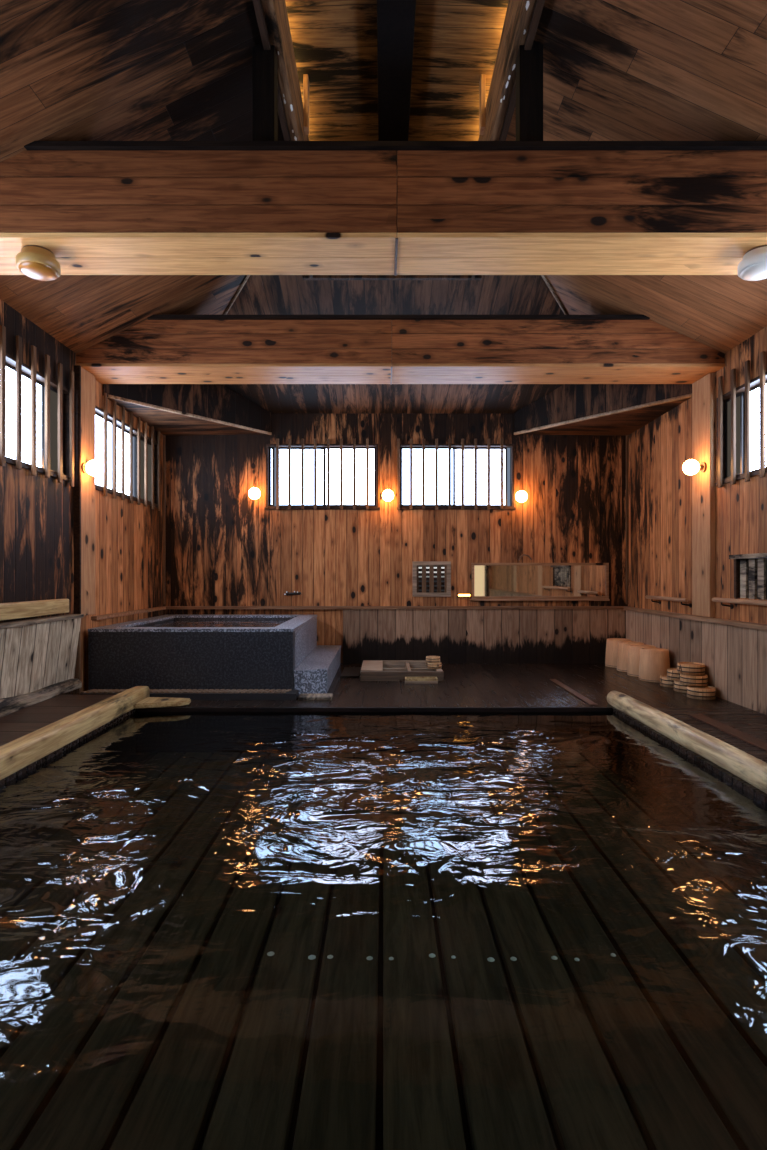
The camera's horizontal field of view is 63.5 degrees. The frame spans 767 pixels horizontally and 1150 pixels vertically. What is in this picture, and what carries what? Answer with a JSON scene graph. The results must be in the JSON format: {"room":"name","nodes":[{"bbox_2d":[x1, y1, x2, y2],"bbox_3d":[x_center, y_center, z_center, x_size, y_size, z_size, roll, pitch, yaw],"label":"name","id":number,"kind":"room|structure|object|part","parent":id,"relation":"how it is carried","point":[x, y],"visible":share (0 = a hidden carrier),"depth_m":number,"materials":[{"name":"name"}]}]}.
{"room":"spa","nodes":[
{"label":"spa","id":0,"kind":"room"},
{"bbox_2d":[0,299,162,694],"bbox_3d":[-3.070,-0.450,3.005,0.140,3.420,10.890,0,0,0],"label":"wall","id":1,"kind":"structure","parent":0,"point":[37,512],"depth_m":5.87,"materials":[{"name":"brown wood"}]},
{"bbox_2d":[0,599,68,620],"bbox_3d":[-2.962,0.285,1.740,0.075,0.130,8.080,0,0,0],"label":"trim","id":2,"kind":"structure","parent":1,"relation":"attached to","point":[12,610],"depth_m":5.17,"materials":[{"name":"brown wood"}]},
{"bbox_2d":[0,325,73,486],"bbox_3d":[-3.038,-1.391,5.130,0.164,1.099,1.700,0,0,0],"label":"window","id":3,"kind":"structure","parent":1,"relation":"in","point":[22,386],"depth_m":5.39,"materials":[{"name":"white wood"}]},
{"bbox_3d":[-3.090,-1.335,5.300,0.008,0.738,0.584,0,0,0],"label":"pane","id":4,"kind":"part","parent":3,"relation":"part of","materials":[{"name":"white glass"}]},
{"bbox_3d":[-3.090,-1.335,5.300,0.024,0.794,0.640,0,0,0],"label":"sash","id":5,"kind":"part","parent":3,"relation":"part of","materials":[{"name":"brown metal"}]},
{"bbox_3d":[-3.054,-1.335,5.130,0.132,0.850,1.660,0,0,0],"label":"frame","id":6,"kind":"part","parent":3,"relation":"part of","materials":[{"name":"brown wood"}]},
{"bbox_3d":[-2.991,-0.906,5.130,0.018,0.032,1.700,0,0,0],"label":"sill","id":7,"kind":"part","parent":3,"relation":"part of","materials":[{"name":"brown wood"}]},
{"bbox_3d":[-3.070,-1.335,5.795,0.008,0.738,0.214,0,0,0],"label":"pane","id":8,"kind":"part","parent":3,"relation":"part of","materials":[{"name":"grey glass"}]},
{"bbox_3d":[-3.070,-1.335,5.795,0.024,0.794,0.270,0,0,0],"label":"sash","id":9,"kind":"part","parent":3,"relation":"part of","materials":[{"name":"brown metal"}]},
{"bbox_2d":[0,618,80,698],"bbox_3d":[-2.962,0.705,1.850,0.075,0.590,8.300,0,0,0],"label":"wainscoting","id":10,"kind":"structure","parent":1,"relation":"attached to","point":[34,657],"depth_m":5.29,"materials":[{"name":"brown wood"}]},
{"bbox_2d":[0,614,83,628],"bbox_3d":[-2.945,0.393,1.840,0.110,0.035,8.280,0,0,0],"label":"trim","id":11,"kind":"structure","parent":1,"relation":"attached to","point":[12,624],"depth_m":5.22,"materials":[{"name":"brown wood"}]},
{"bbox_2d":[73,624,80,694],"bbox_3d":[-2.970,0.800,6.005,0.060,0.800,0.030,0,0,0],"label":"trim","id":12,"kind":"structure","parent":1,"relation":"attached to","point":[77,675],"depth_m":5.99,"materials":[{"name":"brown wood"}]},
{"bbox_2d":[74,365,94,615],"bbox_3d":[-2.973,-0.815,6.173,0.063,2.430,0.335,0,0,0],"label":"pillar","id":13,"kind":"structure","parent":1,"relation":"attached to","point":[84,381],"depth_m":6.11,"materials":[{"name":"brown wood"}]},
{"bbox_2d":[81,460,102,475],"bbox_3d":[-2.853,-1.050,6.090,0.183,0.156,0.156,0,0,0],"label":"globe lamp","id":14,"kind":"object","parent":13,"relation":"attached to","point":[93,467],"visible":1,"depth_m":6.04,"materials":[{"name":"white glass"}]},
{"bbox_2d":[95,393,160,510],"bbox_3d":[-3.038,-1.391,7.320,0.164,1.098,1.960,0,0,0],"label":"window","id":15,"kind":"structure","parent":1,"relation":"in","point":[114,438],"depth_m":7.27,"materials":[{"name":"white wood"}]},
{"bbox_3d":[-3.070,-1.335,6.705,0.008,0.738,0.574,0,0,0],"label":"pane","id":16,"kind":"part","parent":15,"relation":"part of","materials":[{"name":"white glass"}]},
{"bbox_3d":[-3.070,-1.335,6.705,0.024,0.794,0.630,0,0,0],"label":"sash","id":17,"kind":"part","parent":15,"relation":"part of","materials":[{"name":"white glass"}]},
{"bbox_3d":[-3.090,-1.335,7.330,0.008,0.738,0.604,0,0,0],"label":"pane","id":18,"kind":"part","parent":15,"relation":"part of","materials":[{"name":"white glass"}]},
{"bbox_3d":[-3.090,-1.335,7.330,0.024,0.794,0.660,0,0,0],"label":"sash","id":19,"kind":"part","parent":15,"relation":"part of","materials":[{"name":"brown metal"}]},
{"bbox_3d":[-2.991,-0.906,7.320,0.018,0.032,1.960,0,0,0],"label":"sill","id":20,"kind":"part","parent":15,"relation":"part of","materials":[{"name":"brown wood"}]},
{"bbox_3d":[-3.070,-1.335,7.975,0.024,0.794,0.550,0,0,0],"label":"sash","id":21,"kind":"part","parent":15,"relation":"part of","materials":[{"name":"brown metal"}]},
{"bbox_3d":[-3.070,-1.335,7.975,0.008,0.738,0.494,0,0,0],"label":"pane","id":22,"kind":"part","parent":15,"relation":"part of","materials":[{"name":"grey glass"}]},
{"bbox_2d":[91,606,165,619],"bbox_3d":[-2.970,0.445,7.370,0.060,0.040,2.020,0,0,0],"label":"trim","id":23,"kind":"structure","parent":1,"relation":"attached to","point":[106,616],"depth_m":7.09,"materials":[{"name":"brown wood"}]},
{"bbox_2d":[107,394,271,434],"bbox_3d":[-2.255,-1.920,7.525,0.035,0.035,2.319,0,0,39],"label":"trim","id":24,"kind":"structure","parent":1,"relation":"attached to","point":[108,395],"depth_m":7.37,"materials":[{"name":"brown wood"}]},
{"bbox_2d":[0,0,766,435],"bbox_3d":[0.165,-2.925,3.075,6.610,2.050,11.030,0,0,0],"label":"ceiling","id":25,"kind":"structure","parent":0,"point":[71,70],"depth_m":4.36,"materials":[{"name":"brown wood"}]},
{"bbox_2d":[224,275,249,314],"bbox_3d":[-1.835,-2.703,6.811,0.023,1.129,3.940,0,0,-36],"label":"trim","id":26,"kind":"structure","parent":25,"relation":"attached to","point":[247,276],"depth_m":6.33,"materials":[{"name":"brown wood"}]},
{"bbox_2d":[252,0,290,140],"bbox_3d":[-0.710,-3.550,1.875,0.040,0.700,8.350,0,0,0],"label":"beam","id":27,"kind":"structure","parent":25,"relation":"attached to","point":[258,8],"depth_m":3.73,"materials":[{"name":"brown wood"}]},
{"bbox_2d":[261,0,308,140],"bbox_3d":[-0.637,-3.589,1.875,0.105,0.722,8.350,0,0,0],"label":"purlin","id":28,"kind":"object","parent":25,"relation":"attached to","point":[275,11],"visible":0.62,"depth_m":4.13,"materials":[{"name":"brown wood"}]},
{"bbox_2d":[0,141,766,275],"bbox_3d":[0.165,-2.313,3.970,6.330,0.570,0.520,0,0,0],"label":"cross beam","id":29,"kind":"structure","parent":25,"relation":"attached to","point":[394,208],"depth_m":3.74,"materials":[{"name":"brown wood"}]},
{"bbox_2d":[16,245,60,280],"bbox_3d":[-2.170,-1.958,3.900,0.248,0.151,0.248,0,0,0],"label":"lamp","id":30,"kind":"object","parent":29,"relation":"attached to","point":[36,262],"visible":1,"depth_m":3.83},
{"bbox_2d":[18,262,57,280],"bbox_3d":[-2.170,-1.899,3.900,0.220,0.033,0.220,0,0,0],"label":"diffuser","id":31,"kind":"object","parent":30,"relation":"attached to","point":[42,271],"depth_m":3.86,"materials":[{"name":"glass"}]},
{"bbox_3d":[-2.170,-2.024,3.900,0.170,0.018,0.170,0,0,0],"label":"plate","id":32,"kind":"part","parent":30,"relation":"part of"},
{"bbox_2d":[252,43,277,140],"bbox_3d":[-0.733,-2.942,3.840,0.135,0.715,0.120,0,0,0],"label":"post","id":33,"kind":"object","parent":29,"relation":"on","point":[264,62],"visible":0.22,"depth_m":3.78,"materials":[{"name":"black wood"}]},
{"bbox_2d":[516,41,542,140],"bbox_3d":[0.902,-2.942,3.840,0.145,0.715,0.120,0,0,0],"label":"post","id":34,"kind":"object","parent":29,"relation":"on","point":[529,63],"visible":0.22,"depth_m":3.78,"materials":[{"name":"black wood"}]},
{"bbox_2d":[738,245,766,280],"bbox_3d":[2.370,-1.958,3.900,0.248,0.151,0.248,0,0,0],"label":"lamp","id":35,"kind":"object","parent":29,"relation":"attached to","point":[753,266],"visible":1,"depth_m":3.85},
{"bbox_2d":[740,262,766,280],"bbox_3d":[2.370,-1.899,3.900,0.220,0.033,0.220,0,0,0],"label":"diffuser","id":36,"kind":"object","parent":35,"relation":"attached to","point":[750,271],"depth_m":3.87,"materials":[{"name":"white glass"}]},
{"bbox_3d":[2.370,-2.024,3.900,0.170,0.018,0.170,0,0,0],"label":"plate","id":37,"kind":"part","parent":35,"relation":"part of","materials":[{"name":"white metal"}]},
{"bbox_2d":[377,0,415,140],"bbox_3d":[0.085,-3.838,1.870,0.260,0.117,8.340,0,0,0],"label":"ridge beam","id":38,"kind":"structure","parent":25,"relation":"attached to","point":[395,18],"depth_m":4.59,"materials":[{"name":"black wood"}]},
{"bbox_2d":[76,315,724,383],"bbox_3d":[0.165,-2.278,6.325,6.330,0.500,0.610,0,0,0],"label":"cross beam","id":39,"kind":"structure","parent":25,"relation":"attached to","point":[160,349],"depth_m":6.05,"materials":[{"name":"brown wood"}]},
{"bbox_2d":[478,0,535,140],"bbox_3d":[0.807,-3.589,1.875,0.105,0.722,8.350,0,0,0],"label":"purlin","id":40,"kind":"object","parent":25,"relation":"attached to","point":[519,13],"visible":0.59,"depth_m":4.12,"materials":[{"name":"brown wood"}]},
{"bbox_2d":[499,0,544,140],"bbox_3d":[0.880,-3.550,1.875,0.040,0.700,8.350,0,0,0],"label":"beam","id":41,"kind":"structure","parent":25,"relation":"attached to","point":[538,7],"depth_m":3.75,"materials":[{"name":"brown wood"}]},
{"bbox_2d":[541,275,567,314],"bbox_3d":[2.085,-2.711,6.788,0.020,1.141,4.071,0,0,37],"label":"trim","id":42,"kind":"structure","parent":25,"relation":"attached to","point":[543,276],"depth_m":6.33,"materials":[{"name":"brown wood"}]},
{"bbox_2d":[0,663,766,803],"bbox_3d":[0.165,1.170,3.075,6.330,0.180,10.750,0,0,0],"label":"floor","id":43,"kind":"structure","parent":0,"point":[463,685],"depth_m":5.83,"materials":[{"name":"brown wood"}]},
{"bbox_2d":[0,679,81,716],"bbox_3d":[-2.942,1.018,2.475,0.092,0.122,6.950,0,0,0],"label":"log","id":44,"kind":"object","parent":43,"relation":"on","point":[9,705],"visible":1,"depth_m":5.24,"materials":[{"name":"brown wood"}]},
{"bbox_2d":[0,686,149,779],"bbox_3d":[-2.315,1.138,2.515,0.160,0.160,6.830,0,0,0],"label":"edge timber","id":45,"kind":"object","parent":43,"relation":"on","point":[15,755],"visible":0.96,"depth_m":4.37,"materials":[{"name":"brown wood"}]},
{"bbox_2d":[133,697,190,708],"bbox_3d":[-2.006,1.171,5.691,0.448,0.042,0.336,0,0,0],"label":"plank offcut","id":46,"kind":"object","parent":43,"relation":"on","point":[149,702],"visible":1,"depth_m":5.63,"materials":[{"name":"brown wood"}]},
{"bbox_2d":[80,689,298,699],"bbox_3d":[-1.877,1.163,6.048,2.075,0.074,0.195,0,0,0],"label":"plank","id":47,"kind":"object","parent":43,"relation":"on","point":[194,694],"visible":0.84,"depth_m":5.96,"materials":[{"name":"brown wood"}]},
{"bbox_2d":[88,615,316,689],"bbox_3d":[-1.915,0.868,7.264,2.041,0.665,2.221,0,0,0],"label":"tub","id":48,"kind":"object","parent":43,"relation":"on","point":[125,655],"visible":0.75,"depth_m":6.16,"materials":[{"name":"grey stone"}]},
{"bbox_2d":[145,620,287,626],"bbox_3d":[-1.917,0.600,7.268,1.733,0.001,1.913,0,0,0],"label":"water","id":49,"kind":"object","parent":48,"relation":"in","point":[174,623],"visible":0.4,"depth_m":7.67,"materials":[{"name":"brown liquid"}]},
{"bbox_2d":[298,693,332,699],"bbox_3d":[-0.660,1.185,6.030,0.320,0.030,0.200,0,0,0],"label":"board","id":50,"kind":"object","parent":43,"relation":"on","point":[303,696],"visible":1,"depth_m":5.97,"materials":[{"name":"brown wood"}]},
{"bbox_2d":[294,645,340,694],"bbox_3d":[-0.730,1.075,7.267,0.324,0.250,2.210,0,0,0],"label":"step","id":51,"kind":"structure","parent":43,"relation":"on","point":[317,671],"depth_m":6.41,"materials":[{"name":"grey stone"}]},
{"bbox_2d":[341,667,360,677],"bbox_3d":[-0.390,1.190,7.600,0.220,0.020,0.700,0,0,0],"label":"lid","id":52,"kind":"object","parent":43,"relation":"on","point":[348,672],"visible":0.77,"depth_m":7.50,"materials":[{"name":"brown wood"}]},
{"bbox_2d":[0,707,766,1149],"bbox_3d":[-0.085,1.444,2.500,4.390,0.492,6.280,0,0,0],"label":"pool","id":53,"kind":"object","parent":43,"relation":"in","point":[355,1008],"visible":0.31,"depth_m":2.27,"materials":[{"name":"brown wood"}]},
{"bbox_2d":[0,712,766,917],"bbox_3d":[-0.085,1.235,2.500,4.310,0.001,6.200,0,0,0],"label":"water","id":54,"kind":"object","parent":53,"relation":"in","point":[148,799],"visible":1,"depth_m":3.37,"materials":[{"name":"black liquid"}]},
{"bbox_2d":[360,660,443,680],"bbox_3d":[0.210,1.144,7.475,0.940,0.112,0.950,0,0,0],"label":"frame","id":55,"kind":"object","parent":43,"relation":"on","point":[371,670],"visible":0.87,"depth_m":7.07,"materials":[{"name":"brown wood"}]},
{"bbox_3d":[-0.135,1.114,7.480,0.250,0.052,0.816,0,0,0],"label":"lid","id":56,"kind":"part","parent":55,"relation":"part of","materials":[{"name":"brown wood"}]},
{"bbox_3d":[0.210,1.147,7.920,0.940,0.105,0.060,0,0,0],"label":"frame","id":57,"kind":"part","parent":55,"relation":"part of","materials":[{"name":"brown wood"}]},
{"bbox_3d":[0.210,1.147,7.035,0.940,0.105,0.070,0,0,0],"label":"frame","id":58,"kind":"part","parent":55,"relation":"part of","materials":[{"name":"brown wood"}]},
{"bbox_2d":[427,662,441,668],"bbox_3d":[0.600,1.062,7.300,0.172,0.065,0.172,0,0,-25],"label":"bucket","id":59,"kind":"object","parent":55,"relation":"on","point":[429,665],"visible":0.88,"depth_m":7.23,"materials":[{"name":"brown wood"}]},
{"bbox_2d":[426,656,439,662],"bbox_3d":[0.585,0.995,7.310,0.172,0.065,0.172,0,0,8],"label":"bucket","id":60,"kind":"object","parent":59,"relation":"on","point":[429,659],"visible":1,"depth_m":7.24,"materials":[{"name":"brown wood"}]},
{"bbox_2d":[405,677,437,683],"bbox_3d":[0.420,1.173,6.910,0.360,0.055,0.140,0,0,0],"label":"wooden tray","id":61,"kind":"object","parent":43,"relation":"on","point":[408,680],"visible":1,"depth_m":6.84,"materials":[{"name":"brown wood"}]},
{"bbox_2d":[549,679,597,704],"bbox_3d":[1.935,1.195,6.400,0.070,0.010,1.400,0,0,0],"label":"board","id":62,"kind":"object","parent":43,"relation":"on","point":[555,681],"visible":1,"depth_m":6.28,"materials":[{"name":"brown wood"}]},
{"bbox_2d":[605,638,630,667],"bbox_3d":[3.100,1.022,8.170,0.339,0.355,0.339,0,0,0],"label":"stool","id":63,"kind":"object","parent":43,"relation":"on","point":[612,643],"visible":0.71,"depth_m":8.08,"materials":[{"name":"brown wood"}]},
{"bbox_2d":[617,641,643,671],"bbox_3d":[3.105,1.022,7.780,0.339,0.355,0.339,0,0,0],"label":"stool","id":64,"kind":"object","parent":43,"relation":"on","point":[623,646],"visible":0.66,"depth_m":7.70,"materials":[{"name":"brown wood"}]},
{"bbox_2d":[627,644,655,676],"bbox_3d":[3.100,1.022,7.430,0.339,0.355,0.339,0,0,0],"label":"stool","id":65,"kind":"object","parent":43,"relation":"on","point":[634,649],"visible":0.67,"depth_m":7.35,"materials":[{"name":"brown wood"}]},
{"bbox_2d":[639,648,669,682],"bbox_3d":[3.095,1.022,7.080,0.339,0.355,0.339,0,0,0],"label":"stool","id":66,"kind":"object","parent":43,"relation":"on","point":[654,663],"visible":0.83,"depth_m":6.95,"materials":[{"name":"brown wood"}]},
{"bbox_2d":[660,675,673,687],"bbox_3d":[3.135,1.151,6.720,0.259,0.098,0.259,0,0,0],"label":"basin","id":67,"kind":"object","parent":43,"relation":"on","point":[664,681],"visible":0.46,"depth_m":6.66,"materials":[{"name":"brown wood"}]},
{"bbox_2d":[673,680,686,692],"bbox_3d":[3.145,1.151,6.420,0.259,0.098,0.259,0,0,16],"label":"basin","id":68,"kind":"object","parent":43,"relation":"on","point":[678,687],"visible":0.38,"depth_m":6.36,"materials":[{"name":"brown wood"}]},
{"bbox_2d":[667,668,679,680],"bbox_3d":[3.145,1.052,6.570,0.259,0.098,0.259,0,0,-43],"label":"basin","id":69,"kind":"object","parent":68,"relation":"on","point":[672,674],"visible":0.44,"depth_m":6.51,"materials":[{"name":"brown wood"}]},
{"bbox_2d":[607,691,766,793],"bbox_3d":[2.155,1.146,2.450,0.163,0.170,6.700,0,0,0],"label":"log","id":70,"kind":"object","parent":43,"relation":"on","point":[745,766],"visible":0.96,"depth_m":4.14,"materials":[{"name":"brown wood"}]},
{"bbox_2d":[687,686,715,699],"bbox_3d":[3.120,1.151,6.090,0.259,0.098,0.259,0,0,31],"label":"basin","id":71,"kind":"object","parent":43,"relation":"on","point":[695,692],"visible":0.99,"depth_m":6.00,"materials":[{"name":"brown wood"}]},
{"bbox_2d":[680,674,707,685],"bbox_3d":[3.130,1.052,6.255,0.259,0.098,0.259,0,0,-28],"label":"basin","id":72,"kind":"object","parent":71,"relation":"on","point":[689,680],"visible":0.87,"depth_m":6.15,"materials":[{"name":"brown wood"}]},
{"bbox_2d":[677,662,704,674],"bbox_3d":[3.140,0.953,6.330,0.259,0.098,0.259,0,0,-12],"label":"basin","id":73,"kind":"object","parent":72,"relation":"on","point":[688,668],"visible":1,"depth_m":6.24,"materials":[{"name":"brown wood"}]},
{"bbox_2d":[688,714,766,751],"bbox_3d":[2.660,1.194,4.250,0.120,0.012,2.100,0,0,0],"label":"board","id":74,"kind":"object","parent":43,"relation":"on","point":[756,742],"visible":1,"depth_m":4.71,"materials":[{"name":"brown wood"}]},
{"bbox_2d":[163,414,627,662],"bbox_3d":[0.165,-0.480,8.520,6.610,3.480,0.140,0,0,0],"label":"wall","id":75,"kind":"structure","parent":0,"point":[222,546],"depth_m":8.45,"materials":[{"name":"brown wood"}]},
{"bbox_2d":[163,435,164,603],"bbox_3d":[-2.985,-0.750,8.435,0.030,2.300,0.030,0,0,0],"label":"trim","id":76,"kind":"structure","parent":75,"relation":"attached to","point":[163,435],"depth_m":8.42,"materials":[{"name":"brown wood"}]},
{"bbox_2d":[249,488,259,498],"bbox_3d":[-1.730,-1.093,8.344,0.156,0.156,0.213,0,0,0],"label":"globe lamp","id":77,"kind":"object","parent":75,"relation":"attached to","point":[254,493],"visible":1,"depth_m":8.26,"materials":[{"name":"white glass"}]},
{"bbox_2d":[284,591,300,595],"bbox_3d":[-1.230,0.247,8.404,0.219,0.065,0.098,0,0,0],"label":"spout","id":78,"kind":"object","parent":75,"relation":"attached to","point":[294,592],"visible":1,"depth_m":8.38,"materials":[{"name":"black metal"}]},
{"bbox_2d":[264,439,379,509],"bbox_3d":[-0.835,-1.366,8.488,1.570,0.969,0.164,0,0,0],"label":"window","id":79,"kind":"structure","parent":75,"relation":"in","point":[315,476],"depth_m":8.52,"materials":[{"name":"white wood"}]},
{"bbox_3d":[-1.535,-1.347,8.520,0.070,0.819,0.024,0,0,0],"label":"sash","id":80,"kind":"part","parent":79,"relation":"part of","materials":[{"name":"brown metal"}]},
{"bbox_3d":[-1.535,-1.347,8.520,0.014,0.763,0.008,0,0,0],"label":"pane","id":81,"kind":"part","parent":79,"relation":"part of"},
{"bbox_3d":[-1.130,-1.347,8.540,0.604,0.763,0.008,0,0,0],"label":"pane","id":82,"kind":"part","parent":79,"relation":"part of","materials":[{"name":"white glass"}]},
{"bbox_3d":[-1.130,-1.347,8.540,0.660,0.819,0.024,0,0,0],"label":"sash","id":83,"kind":"part","parent":79,"relation":"part of","materials":[{"name":"brown metal"}]},
{"bbox_3d":[-0.835,-0.906,8.441,1.570,0.032,0.018,0,0,0],"label":"sill","id":84,"kind":"part","parent":79,"relation":"part of","materials":[{"name":"brown wood"}]},
{"bbox_3d":[-0.460,-1.347,8.520,0.720,0.819,0.024,0,0,0],"label":"sash","id":85,"kind":"part","parent":79,"relation":"part of","materials":[{"name":"brown metal"}]},
{"bbox_3d":[-0.460,-1.347,8.520,0.664,0.763,0.008,0,0,0],"label":"pane","id":86,"kind":"part","parent":79,"relation":"part of","materials":[{"name":"white glass"}]},
{"bbox_2d":[382,490,393,500],"bbox_3d":[0.060,-1.066,8.344,0.156,0.156,0.213,0,0,0],"label":"globe lamp","id":87,"kind":"object","parent":75,"relation":"attached to","point":[387,495],"visible":1,"depth_m":8.26,"materials":[{"name":"white glass"}]},
{"bbox_2d":[166,606,629,608],"bbox_3d":[0.165,0.445,8.415,6.330,0.040,0.070,0,0,0],"label":"trim","id":88,"kind":"structure","parent":75,"relation":"attached to","point":[167,607],"depth_m":8.38,"materials":[{"name":"brown wood"}]},
{"bbox_2d":[412,561,450,596],"bbox_3d":[0.655,0.055,8.482,0.520,0.480,0.135,0,0,0],"label":"air vent","id":89,"kind":"object","parent":75,"relation":"in","point":[429,578],"visible":1,"depth_m":8.44,"materials":[{"name":"brown wood"}]},
{"bbox_3d":[0.655,0.055,8.545,0.410,0.370,0.010,0,0,0],"label":"backing pane","id":90,"kind":"part","parent":89,"relation":"part of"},
{"bbox_2d":[397,439,515,509],"bbox_3d":[0.990,-1.365,8.488,1.620,0.969,0.164,0,0,0],"label":"window","id":91,"kind":"structure","parent":75,"relation":"in","point":[436,476],"depth_m":8.52,"materials":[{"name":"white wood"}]},
{"bbox_3d":[0.605,-1.347,8.520,0.750,0.819,0.024,0,0,0],"label":"sash","id":92,"kind":"part","parent":91,"relation":"part of","materials":[{"name":"brown metal"}]},
{"bbox_3d":[0.605,-1.347,8.520,0.694,0.763,0.008,0,0,0],"label":"pane","id":93,"kind":"part","parent":91,"relation":"part of","materials":[{"name":"white glass"}]},
{"bbox_3d":[0.990,-0.906,8.441,1.620,0.032,0.018,0,0,0],"label":"sill","id":94,"kind":"part","parent":91,"relation":"part of","materials":[{"name":"brown wood"}]},
{"bbox_3d":[1.330,-1.347,8.540,0.684,0.763,0.008,0,0,0],"label":"pane","id":95,"kind":"part","parent":91,"relation":"part of","materials":[{"name":"white glass"}]},
{"bbox_3d":[1.330,-1.347,8.540,0.740,0.819,0.024,0,0,0],"label":"sash","id":96,"kind":"part","parent":91,"relation":"part of","materials":[{"name":"brown metal"}]},
{"bbox_2d":[457,593,470,596],"bbox_3d":[1.095,0.275,8.428,0.190,0.060,0.045,0,0,0],"label":"light","id":97,"kind":"object","parent":75,"relation":"attached to","point":[458,594],"visible":1,"depth_m":8.42,"materials":[{"name":"yellow metal"}]},
{"bbox_2d":[343,609,625,663],"bbox_3d":[1.370,0.833,8.428,3.840,0.735,0.045,0,0,0],"label":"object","id":98,"kind":"structure","parent":75,"relation":"attached to","point":[458,636],"depth_m":8.40,"materials":[{"name":"brown wood"}]},
{"bbox_2d":[516,491,526,501],"bbox_3d":[1.851,-1.053,8.344,0.156,0.156,0.213,0,0,0],"label":"globe lamp","id":99,"kind":"object","parent":75,"relation":"attached to","point":[521,496],"visible":1,"depth_m":8.26,"materials":[{"name":"white glass"}]},
{"bbox_2d":[470,563,609,600],"bbox_3d":[2.120,0.092,8.420,1.880,0.515,0.060,0,0,0],"label":"mirror","id":100,"kind":"object","parent":75,"relation":"attached to","point":[490,581],"visible":1,"depth_m":8.44,"materials":[{"name":"brown mirror"}]},
{"bbox_2d":[626,435,628,603],"bbox_3d":[3.315,-0.750,8.435,0.030,2.300,0.030,0,0,0],"label":"trim","id":101,"kind":"structure","parent":75,"relation":"attached to","point":[627,436],"depth_m":8.42,"materials":[{"name":"brown wood"}]},
{"bbox_2d":[628,327,766,624],"bbox_3d":[3.400,-0.450,3.005,0.140,3.420,10.890,0,0,0],"label":"wall","id":102,"kind":"structure","parent":0,"point":[660,491],"depth_m":6.91,"materials":[{"name":"brown wood"}]},
{"bbox_2d":[514,394,691,434],"bbox_3d":[2.545,-1.920,7.525,0.035,0.035,2.370,0,0,-40],"label":"trim","id":103,"kind":"structure","parent":102,"relation":"attached to","point":[687,395],"depth_m":7.36,"materials":[{"name":"brown wood"}]},
{"bbox_2d":[645,595,691,607],"bbox_3d":[3.270,0.301,7.100,0.122,0.105,1.000,0,0,0],"label":"handrail","id":104,"kind":"object","parent":102,"relation":"attached to","point":[659,598],"visible":1,"depth_m":6.99,"materials":[{"name":"brown wood"}]},
{"bbox_3d":[3.230,0.270,7.100,0.042,0.042,1.000,0,0,0],"label":"rail","id":105,"kind":"part","parent":104,"relation":"part of","materials":[{"name":"brown wood"}]},
{"bbox_2d":[624,607,766,630],"bbox_3d":[3.288,0.453,3.040,0.085,0.045,10.680,0,0,0],"label":"trim","id":106,"kind":"structure","parent":102,"relation":"attached to","point":[757,626],"depth_m":6.29,"materials":[{"name":"brown wood"}]},
{"bbox_2d":[626,611,766,714],"bbox_3d":[3.308,0.838,3.053,0.045,0.725,10.705,0,0,0],"label":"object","id":107,"kind":"structure","parent":102,"relation":"attached to","point":[734,658],"depth_m":6.08,"materials":[{"name":"brown wood"}]},
{"bbox_2d":[692,373,714,616],"bbox_3d":[3.303,-0.802,6.400,0.055,2.455,0.360,0,0,0],"label":"pillar","id":108,"kind":"structure","parent":102,"relation":"attached to","point":[703,390],"depth_m":6.33,"materials":[{"name":"brown wood"}]},
{"bbox_2d":[683,459,706,474],"bbox_3d":[3.168,-1.100,6.330,0.213,0.156,0.156,0,0,0],"label":"globe lamp","id":109,"kind":"object","parent":108,"relation":"attached to","point":[690,467],"visible":1,"depth_m":6.29,"materials":[{"name":"white glass"}]},
{"bbox_2d":[712,597,766,608],"bbox_3d":[3.270,0.271,5.180,0.122,0.105,1.760,0,0,0],"label":"handrail","id":110,"kind":"object","parent":102,"relation":"attached to","point":[725,600],"visible":1,"depth_m":5.64,"materials":[{"name":"brown wood"}]},
{"bbox_2d":[715,351,766,487],"bbox_3d":[3.368,-1.392,5.140,0.164,1.095,2.120,0,0,0],"label":"window","id":111,"kind":"structure","parent":102,"relation":"in","point":[741,413],"depth_m":5.82,"materials":[{"name":"brown wood"}]},
{"bbox_3d":[3.400,-1.335,6.005,0.008,0.738,0.234,0,0,0],"label":"pane","id":112,"kind":"part","parent":111,"relation":"part of","materials":[{"name":"grey glass"}]},
{"bbox_3d":[3.400,-1.335,6.005,0.024,0.794,0.290,0,0,0],"label":"sash","id":113,"kind":"part","parent":111,"relation":"part of","materials":[{"name":"brown metal"}]},
{"bbox_3d":[3.321,-0.906,5.140,0.018,0.032,2.120,0,0,0],"label":"sill","id":114,"kind":"part","parent":111,"relation":"part of","materials":[{"name":"brown wood"}]},
{"bbox_3d":[3.420,-1.335,5.430,0.024,0.794,0.860,0,0,0],"label":"sash","id":115,"kind":"part","parent":111,"relation":"part of","materials":[{"name":"brown metal"}]},
{"bbox_3d":[3.420,-1.335,5.430,0.008,0.738,0.804,0,0,0],"label":"pane","id":116,"kind":"part","parent":111,"relation":"part of","materials":[{"name":"white glass"}]},
{"bbox_2d":[729,553,766,598],"bbox_3d":[3.345,0.013,5.305,0.130,0.405,1.170,0,0,0],"label":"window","id":117,"kind":"structure","parent":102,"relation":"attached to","point":[750,575],"depth_m":5.63,"materials":[{"name":"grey wood"}]},
{"bbox_3d":[3.348,0.033,5.850,0.065,0.365,0.040,0,0,0],"label":"post","id":118,"kind":"part","parent":117,"relation":"part of","materials":[{"name":"brown wood"}]},
{"bbox_3d":[3.400,0.033,5.295,0.020,0.365,1.070,0,0,0],"label":"panel","id":119,"kind":"part","parent":117,"relation":"part of","materials":[{"name":"wood"}]}
]}

